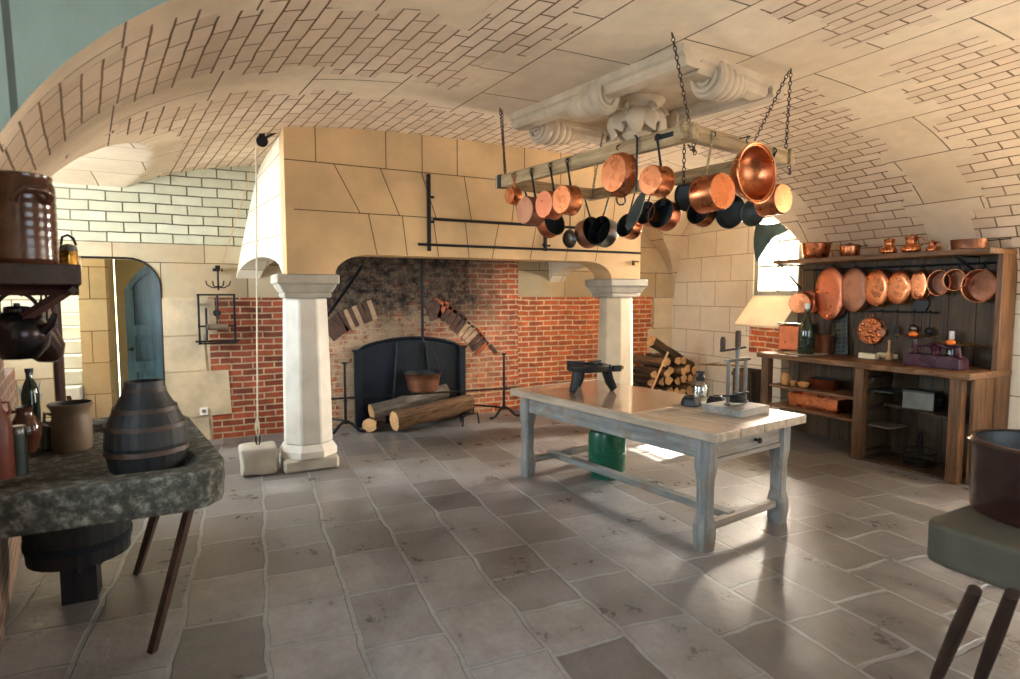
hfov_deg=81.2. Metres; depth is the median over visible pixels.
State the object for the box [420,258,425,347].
chain
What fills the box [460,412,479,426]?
trivet
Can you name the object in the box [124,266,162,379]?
door
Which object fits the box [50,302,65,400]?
post
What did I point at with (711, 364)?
wall bar
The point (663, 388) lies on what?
log
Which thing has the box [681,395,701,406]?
weight
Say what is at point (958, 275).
copper pan
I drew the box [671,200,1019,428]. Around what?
wall
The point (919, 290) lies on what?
pan
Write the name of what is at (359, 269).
stay
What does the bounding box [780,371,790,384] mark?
jar
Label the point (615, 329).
pillar
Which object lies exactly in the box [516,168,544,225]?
saucepan
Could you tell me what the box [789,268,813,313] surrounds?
saucepan
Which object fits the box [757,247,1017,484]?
dresser
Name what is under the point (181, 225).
wall
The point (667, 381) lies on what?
log
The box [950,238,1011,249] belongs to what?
copper pan
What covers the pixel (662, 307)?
trim
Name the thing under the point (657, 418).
kitchen table
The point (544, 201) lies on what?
saucepan
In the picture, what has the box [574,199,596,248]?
saucepan
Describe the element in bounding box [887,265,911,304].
pan
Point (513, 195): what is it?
saucepan
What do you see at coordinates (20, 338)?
kettle
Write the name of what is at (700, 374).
glass lantern
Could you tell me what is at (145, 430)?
jug
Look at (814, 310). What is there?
saucepan
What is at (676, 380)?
log
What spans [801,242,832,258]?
pan
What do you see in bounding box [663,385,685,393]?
log
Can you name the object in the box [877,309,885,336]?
skimmer
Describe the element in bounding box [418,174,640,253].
rack
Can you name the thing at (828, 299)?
pan
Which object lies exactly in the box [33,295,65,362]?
ladle
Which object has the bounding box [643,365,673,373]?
log
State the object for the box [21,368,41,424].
bottle
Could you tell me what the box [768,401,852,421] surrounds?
shelf
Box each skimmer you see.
[625,135,645,230]
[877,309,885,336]
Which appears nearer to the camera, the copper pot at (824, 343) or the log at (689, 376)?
the copper pot at (824, 343)
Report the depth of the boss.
4.48 m
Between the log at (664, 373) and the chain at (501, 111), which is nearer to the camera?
the chain at (501, 111)
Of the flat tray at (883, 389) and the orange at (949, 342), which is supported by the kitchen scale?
the orange at (949, 342)
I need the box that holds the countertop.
[757,351,1011,380]
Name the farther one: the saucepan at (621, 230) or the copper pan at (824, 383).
the copper pan at (824, 383)
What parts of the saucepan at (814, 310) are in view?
handle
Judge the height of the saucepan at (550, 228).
0.488 m
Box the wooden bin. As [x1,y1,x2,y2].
[731,367,760,403]
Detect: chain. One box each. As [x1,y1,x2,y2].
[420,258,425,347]
[499,108,506,173]
[592,134,603,188]
[671,32,696,154]
[682,144,685,185]
[754,68,792,174]
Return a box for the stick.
[651,352,668,388]
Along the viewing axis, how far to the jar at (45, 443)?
3.07 m
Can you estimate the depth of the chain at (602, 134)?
5.59 m
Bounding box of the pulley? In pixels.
[256,133,276,146]
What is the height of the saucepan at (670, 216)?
0.466 m
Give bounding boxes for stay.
[327,265,363,316]
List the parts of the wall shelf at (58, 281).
rail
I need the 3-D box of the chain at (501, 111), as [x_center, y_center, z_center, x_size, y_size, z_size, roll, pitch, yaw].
[-0.054,-1.618,4.875,0.032,0.512,0.167,1,4,17]
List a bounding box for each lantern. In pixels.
[59,234,78,264]
[696,370,704,380]
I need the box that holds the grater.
[831,313,847,354]
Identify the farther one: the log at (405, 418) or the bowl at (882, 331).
the log at (405, 418)
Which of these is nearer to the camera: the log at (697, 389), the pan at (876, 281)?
the pan at (876, 281)
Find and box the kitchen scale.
[893,334,982,369]
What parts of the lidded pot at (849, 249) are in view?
lid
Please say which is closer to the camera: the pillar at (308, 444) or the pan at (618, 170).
the pan at (618, 170)
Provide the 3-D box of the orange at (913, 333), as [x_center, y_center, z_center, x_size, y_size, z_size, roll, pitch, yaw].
[3.829,-0.054,5.647,0.076,0.047,0.076,-2,5,-27]
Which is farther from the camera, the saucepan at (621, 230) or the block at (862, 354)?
the block at (862, 354)
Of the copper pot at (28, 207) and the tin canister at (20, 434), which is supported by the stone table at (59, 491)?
the tin canister at (20, 434)
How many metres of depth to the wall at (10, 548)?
3.32 m
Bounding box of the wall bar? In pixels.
[697,362,743,366]
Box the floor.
[0,391,1019,678]
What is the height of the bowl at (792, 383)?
0.052 m
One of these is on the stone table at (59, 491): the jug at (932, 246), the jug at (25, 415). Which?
the jug at (25, 415)
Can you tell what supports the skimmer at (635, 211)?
hanging from the pot rack at (685, 132)
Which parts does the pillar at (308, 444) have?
moulding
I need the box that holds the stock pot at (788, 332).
[777,322,813,350]
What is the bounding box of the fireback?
[352,336,466,427]
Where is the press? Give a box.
[703,330,769,417]
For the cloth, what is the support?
hanging from the window
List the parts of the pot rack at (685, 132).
iron plate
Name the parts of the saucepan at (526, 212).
handle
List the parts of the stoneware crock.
handle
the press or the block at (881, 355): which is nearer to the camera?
the press
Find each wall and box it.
[0,165,671,439]
[0,359,21,651]
[61,295,83,399]
[78,259,145,417]
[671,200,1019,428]
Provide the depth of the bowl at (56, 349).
2.73 m
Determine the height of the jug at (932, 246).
0.119 m
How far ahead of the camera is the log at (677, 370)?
8.75 m
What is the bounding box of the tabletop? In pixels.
[0,415,223,538]
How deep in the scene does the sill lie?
7.72 m
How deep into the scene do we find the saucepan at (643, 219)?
5.13 m
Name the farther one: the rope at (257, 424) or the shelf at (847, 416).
the shelf at (847, 416)
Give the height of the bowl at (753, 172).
0.424 m
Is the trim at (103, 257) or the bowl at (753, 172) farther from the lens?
the trim at (103, 257)
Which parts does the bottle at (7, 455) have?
handle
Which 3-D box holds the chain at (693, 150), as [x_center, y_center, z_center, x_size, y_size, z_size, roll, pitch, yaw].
[1.027,-1.438,3.474,0.173,0.702,0.091,-1,4,-17]
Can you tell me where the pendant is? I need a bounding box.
[605,93,668,141]
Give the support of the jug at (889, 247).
on the dresser
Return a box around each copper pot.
[0,170,59,263]
[815,333,836,353]
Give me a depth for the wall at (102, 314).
7.53 m
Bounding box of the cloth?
[754,223,788,261]
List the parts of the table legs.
arm, arm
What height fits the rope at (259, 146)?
1.101 m
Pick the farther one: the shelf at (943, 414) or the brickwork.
the brickwork
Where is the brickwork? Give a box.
[328,297,497,354]
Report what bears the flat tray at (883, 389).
on the dresser
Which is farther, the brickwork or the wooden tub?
the brickwork
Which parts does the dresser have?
post, post, panel, hanging rail, utensil rail, post, panel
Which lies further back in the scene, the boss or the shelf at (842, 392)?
the shelf at (842, 392)
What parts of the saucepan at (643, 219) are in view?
handle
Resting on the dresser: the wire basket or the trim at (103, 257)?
the wire basket
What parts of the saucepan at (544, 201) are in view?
handle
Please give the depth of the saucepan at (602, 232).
5.59 m
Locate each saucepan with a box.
[505,173,521,205]
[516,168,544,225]
[535,162,562,219]
[537,216,564,237]
[552,158,582,215]
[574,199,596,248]
[588,198,617,247]
[616,193,642,239]
[637,195,660,226]
[639,133,674,197]
[648,197,680,230]
[687,204,716,226]
[689,131,734,213]
[754,147,791,216]
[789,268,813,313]
[806,268,817,313]
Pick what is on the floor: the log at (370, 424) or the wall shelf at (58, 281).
the log at (370, 424)
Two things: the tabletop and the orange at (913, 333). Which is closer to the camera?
the tabletop
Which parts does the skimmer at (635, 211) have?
blade, handle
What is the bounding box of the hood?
[236,127,641,281]
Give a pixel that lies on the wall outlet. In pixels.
(204, 410)
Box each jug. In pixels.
[6,405,41,452]
[102,378,188,474]
[880,237,897,253]
[901,234,924,252]
[925,239,941,250]
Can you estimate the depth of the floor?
3.45 m
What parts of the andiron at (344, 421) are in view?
post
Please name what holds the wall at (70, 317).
on the floor
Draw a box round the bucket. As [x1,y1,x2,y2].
[588,429,625,480]
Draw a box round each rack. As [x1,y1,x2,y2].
[205,265,230,289]
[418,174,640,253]
[495,122,794,200]
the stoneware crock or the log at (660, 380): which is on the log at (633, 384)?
the log at (660, 380)
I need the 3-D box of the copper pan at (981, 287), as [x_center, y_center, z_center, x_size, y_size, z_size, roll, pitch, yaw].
[4.271,-0.518,5.382,0.100,0.370,0.302,-2,5,-21]
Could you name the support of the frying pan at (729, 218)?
hanging from the pot rack at (685, 132)
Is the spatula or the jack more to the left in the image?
the jack
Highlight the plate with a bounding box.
[784,351,827,354]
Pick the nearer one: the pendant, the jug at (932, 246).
the pendant
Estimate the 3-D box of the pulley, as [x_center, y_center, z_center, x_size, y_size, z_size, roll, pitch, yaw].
[-2.178,-1.841,5.378,0.220,0.210,0.060,-2,5,-27]
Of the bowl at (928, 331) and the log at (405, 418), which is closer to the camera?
the bowl at (928, 331)
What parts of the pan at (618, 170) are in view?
loop handle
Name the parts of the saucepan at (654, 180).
handle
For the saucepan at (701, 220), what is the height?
0.465 m
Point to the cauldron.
(418, 381)
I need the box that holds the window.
[754,216,801,294]
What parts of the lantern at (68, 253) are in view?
lid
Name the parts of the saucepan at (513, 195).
handle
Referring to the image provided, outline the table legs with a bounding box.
[929,584,1019,678]
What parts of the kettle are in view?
lid, spout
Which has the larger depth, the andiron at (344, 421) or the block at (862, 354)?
the andiron at (344, 421)
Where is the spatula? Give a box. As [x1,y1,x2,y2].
[893,309,899,336]
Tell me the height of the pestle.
0.205 m
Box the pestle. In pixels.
[885,340,892,359]
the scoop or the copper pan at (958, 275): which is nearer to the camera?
the copper pan at (958, 275)
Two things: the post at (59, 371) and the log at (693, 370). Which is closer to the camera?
the post at (59, 371)
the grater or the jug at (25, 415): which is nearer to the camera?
the jug at (25, 415)
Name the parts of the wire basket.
handle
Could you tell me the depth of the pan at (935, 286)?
5.73 m
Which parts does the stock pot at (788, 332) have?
lid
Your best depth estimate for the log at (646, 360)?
8.78 m
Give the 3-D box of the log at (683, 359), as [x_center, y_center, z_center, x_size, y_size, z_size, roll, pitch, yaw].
[2.420,0.289,9.059,0.124,0.117,0.578,-2,6,-30]
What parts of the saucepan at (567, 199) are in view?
handle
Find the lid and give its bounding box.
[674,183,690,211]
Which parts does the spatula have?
blade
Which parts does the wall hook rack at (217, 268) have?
stem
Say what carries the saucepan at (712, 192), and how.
hanging from the pot rack at (685, 132)
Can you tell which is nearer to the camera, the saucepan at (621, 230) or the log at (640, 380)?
the saucepan at (621, 230)
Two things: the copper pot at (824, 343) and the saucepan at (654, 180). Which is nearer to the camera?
the saucepan at (654, 180)
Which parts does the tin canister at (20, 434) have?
lid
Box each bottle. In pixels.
[0,398,15,480]
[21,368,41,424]
[797,303,815,353]
[946,331,954,354]
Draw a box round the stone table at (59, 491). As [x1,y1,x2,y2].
[0,415,224,653]
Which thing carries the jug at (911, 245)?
on the dresser
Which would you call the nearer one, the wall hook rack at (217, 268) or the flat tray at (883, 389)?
the flat tray at (883, 389)
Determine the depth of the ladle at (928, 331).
5.84 m
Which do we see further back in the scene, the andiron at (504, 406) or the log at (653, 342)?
the log at (653, 342)
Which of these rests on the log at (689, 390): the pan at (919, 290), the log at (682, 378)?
the log at (682, 378)
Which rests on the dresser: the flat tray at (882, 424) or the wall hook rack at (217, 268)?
the flat tray at (882, 424)
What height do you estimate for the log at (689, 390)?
0.149 m
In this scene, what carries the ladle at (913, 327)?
hanging from the dresser
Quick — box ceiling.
[0,0,1019,300]
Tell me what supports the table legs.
on the floor
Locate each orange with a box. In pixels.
[909,331,917,335]
[945,340,955,344]
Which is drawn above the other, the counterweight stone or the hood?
the hood
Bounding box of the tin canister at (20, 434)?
[12,424,30,475]
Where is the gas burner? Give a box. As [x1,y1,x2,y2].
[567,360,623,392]
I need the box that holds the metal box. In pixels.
[902,387,944,411]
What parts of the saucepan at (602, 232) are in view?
handle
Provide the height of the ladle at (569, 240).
0.550 m
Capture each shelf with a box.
[0,263,81,318]
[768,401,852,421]
[769,381,853,399]
[773,247,1017,264]
[884,401,968,423]
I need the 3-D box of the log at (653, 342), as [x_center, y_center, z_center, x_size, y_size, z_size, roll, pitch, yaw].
[2.386,0.215,8.834,0.841,0.557,0.171,-2,5,-27]
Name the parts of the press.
pressing plate, board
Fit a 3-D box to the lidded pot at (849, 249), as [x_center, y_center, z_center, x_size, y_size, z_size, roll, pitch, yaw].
[3.637,-0.951,6.289,0.204,0.151,0.294,-2,5,-27]
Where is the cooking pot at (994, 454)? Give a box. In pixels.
[967,429,1019,527]
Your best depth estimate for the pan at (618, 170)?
3.85 m
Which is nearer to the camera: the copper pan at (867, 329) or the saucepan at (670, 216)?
the saucepan at (670, 216)
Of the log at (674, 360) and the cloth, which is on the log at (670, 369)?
the log at (674, 360)
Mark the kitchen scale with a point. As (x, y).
(934, 359)
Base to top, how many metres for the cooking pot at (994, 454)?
0.270 m
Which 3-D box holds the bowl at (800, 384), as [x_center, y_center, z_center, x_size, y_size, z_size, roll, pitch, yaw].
[3.265,0.505,6.622,0.125,0.051,0.125,-2,5,-27]
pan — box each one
[601,144,635,205]
[716,195,743,228]
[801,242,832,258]
[806,376,839,389]
[815,264,845,319]
[841,265,868,312]
[857,313,885,344]
[865,266,890,306]
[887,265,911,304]
[910,265,929,300]
[927,264,953,295]
[943,263,969,290]
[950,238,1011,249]
[961,262,996,302]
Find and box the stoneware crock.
[42,399,93,452]
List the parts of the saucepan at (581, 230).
handle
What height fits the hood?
1.460 m
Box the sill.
[734,295,797,328]
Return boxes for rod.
[331,386,526,399]
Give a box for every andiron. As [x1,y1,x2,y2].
[332,362,365,433]
[473,353,519,419]
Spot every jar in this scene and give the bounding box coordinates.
[40,424,51,449]
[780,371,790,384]
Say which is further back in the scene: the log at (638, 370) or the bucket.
the log at (638, 370)
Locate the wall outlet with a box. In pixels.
[200,407,207,414]
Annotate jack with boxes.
[195,294,239,344]
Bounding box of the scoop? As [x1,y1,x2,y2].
[913,297,929,310]
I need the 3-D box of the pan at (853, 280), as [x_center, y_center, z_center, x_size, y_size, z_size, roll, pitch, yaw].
[3.740,-0.550,6.448,0.080,0.516,0.332,-2,5,-27]
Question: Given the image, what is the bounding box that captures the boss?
[510,43,785,146]
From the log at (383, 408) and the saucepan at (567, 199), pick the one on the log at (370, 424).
the log at (383, 408)
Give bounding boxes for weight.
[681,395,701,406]
[706,395,724,402]
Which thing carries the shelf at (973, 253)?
attached to the dresser
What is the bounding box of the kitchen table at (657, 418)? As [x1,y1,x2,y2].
[510,379,805,552]
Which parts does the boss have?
moulding, moulding, moulding, moulding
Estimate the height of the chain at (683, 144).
0.251 m
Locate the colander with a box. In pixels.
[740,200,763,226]
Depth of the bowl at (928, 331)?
5.83 m
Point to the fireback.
(379, 366)
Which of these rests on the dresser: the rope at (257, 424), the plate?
the plate
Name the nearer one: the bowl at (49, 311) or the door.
the bowl at (49, 311)
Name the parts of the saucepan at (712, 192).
handle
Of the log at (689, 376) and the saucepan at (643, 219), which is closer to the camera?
the saucepan at (643, 219)
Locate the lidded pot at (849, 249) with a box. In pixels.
[839,243,866,255]
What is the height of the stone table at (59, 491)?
0.918 m
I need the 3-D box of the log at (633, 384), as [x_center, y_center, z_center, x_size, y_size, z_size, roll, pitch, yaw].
[2.009,0.758,8.875,0.132,0.133,0.593,-3,6,-30]
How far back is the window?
7.81 m
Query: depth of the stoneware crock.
3.04 m
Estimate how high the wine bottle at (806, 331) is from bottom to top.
0.567 m
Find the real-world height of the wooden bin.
0.710 m
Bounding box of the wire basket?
[900,431,937,467]
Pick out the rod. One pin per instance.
(338, 398)
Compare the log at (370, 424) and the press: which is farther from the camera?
the log at (370, 424)
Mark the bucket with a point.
(604, 449)
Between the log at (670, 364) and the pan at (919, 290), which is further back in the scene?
the log at (670, 364)
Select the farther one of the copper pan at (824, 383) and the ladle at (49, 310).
the copper pan at (824, 383)
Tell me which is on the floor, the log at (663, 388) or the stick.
the stick
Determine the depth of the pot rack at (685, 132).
4.09 m
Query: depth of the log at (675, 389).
8.74 m
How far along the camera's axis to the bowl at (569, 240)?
5.61 m
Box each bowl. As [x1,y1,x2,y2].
[33,328,65,362]
[43,309,51,319]
[562,229,576,248]
[729,135,776,203]
[789,381,797,385]
[797,382,809,387]
[877,328,885,336]
[909,325,917,331]
[924,327,933,334]
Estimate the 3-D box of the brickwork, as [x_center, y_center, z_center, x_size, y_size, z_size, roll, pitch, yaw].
[-1.239,-0.148,7.790,2.398,0.809,0.016,-2,5,-27]
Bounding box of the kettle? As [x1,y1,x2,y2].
[0,295,57,359]
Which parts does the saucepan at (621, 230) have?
handle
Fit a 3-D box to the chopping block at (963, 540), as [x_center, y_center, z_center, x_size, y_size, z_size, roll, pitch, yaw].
[2.290,1.075,2.049,1.382,0.850,1.020,-2,5,-27]
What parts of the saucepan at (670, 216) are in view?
handle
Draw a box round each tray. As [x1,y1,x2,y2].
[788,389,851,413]
[866,421,907,429]
[868,387,902,393]
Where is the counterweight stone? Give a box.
[238,433,276,475]
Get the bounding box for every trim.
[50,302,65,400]
[80,256,164,382]
[647,298,671,353]
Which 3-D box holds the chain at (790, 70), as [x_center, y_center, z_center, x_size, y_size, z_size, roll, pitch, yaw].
[1.854,-1.488,4.211,0.148,0.689,0.391,-2,5,-27]
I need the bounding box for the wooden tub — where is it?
[20,520,132,605]
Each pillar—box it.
[270,274,339,473]
[585,279,647,385]
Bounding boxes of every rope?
[220,146,259,271]
[255,140,259,436]
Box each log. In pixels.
[362,416,385,431]
[368,384,449,417]
[390,394,473,430]
[633,355,666,366]
[633,366,656,377]
[633,375,653,386]
[633,384,660,389]
[634,373,663,385]
[635,365,670,377]
[642,385,672,391]
[643,355,670,365]
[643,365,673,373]
[646,336,694,367]
[646,353,680,364]
[655,353,685,363]
[658,376,672,384]
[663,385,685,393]
[664,383,692,394]
[666,386,679,392]
[667,363,689,372]
[668,366,686,374]
[669,376,679,384]
[670,374,686,382]
[680,382,702,393]
[685,373,692,381]
[689,367,697,375]
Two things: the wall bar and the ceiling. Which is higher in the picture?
the ceiling
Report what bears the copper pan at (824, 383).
on the dresser
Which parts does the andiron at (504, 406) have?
post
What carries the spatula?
hanging from the dresser
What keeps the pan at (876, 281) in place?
hanging from the dresser
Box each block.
[858,352,878,358]
[877,352,897,358]
[927,504,1019,593]
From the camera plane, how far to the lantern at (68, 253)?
2.91 m
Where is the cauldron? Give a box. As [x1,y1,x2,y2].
[403,346,441,392]
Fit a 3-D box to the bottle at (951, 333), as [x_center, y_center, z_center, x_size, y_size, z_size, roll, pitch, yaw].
[4.178,0.080,5.634,0.076,0.327,0.076,-2,5,-27]
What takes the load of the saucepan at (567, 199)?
hanging from the pot rack at (685, 132)
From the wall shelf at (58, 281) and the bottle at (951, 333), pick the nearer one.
the wall shelf at (58, 281)
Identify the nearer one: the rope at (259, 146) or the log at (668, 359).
the rope at (259, 146)
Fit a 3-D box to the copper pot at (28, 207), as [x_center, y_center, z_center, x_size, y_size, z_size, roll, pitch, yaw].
[-2.007,-0.492,2.449,0.344,0.364,0.231,3,5,35]
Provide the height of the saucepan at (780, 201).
0.454 m
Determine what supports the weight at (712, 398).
on the kitchen table at (657, 418)
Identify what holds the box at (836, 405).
on the dresser
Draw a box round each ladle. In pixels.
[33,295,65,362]
[39,295,51,319]
[562,216,576,248]
[909,310,917,331]
[924,310,933,334]

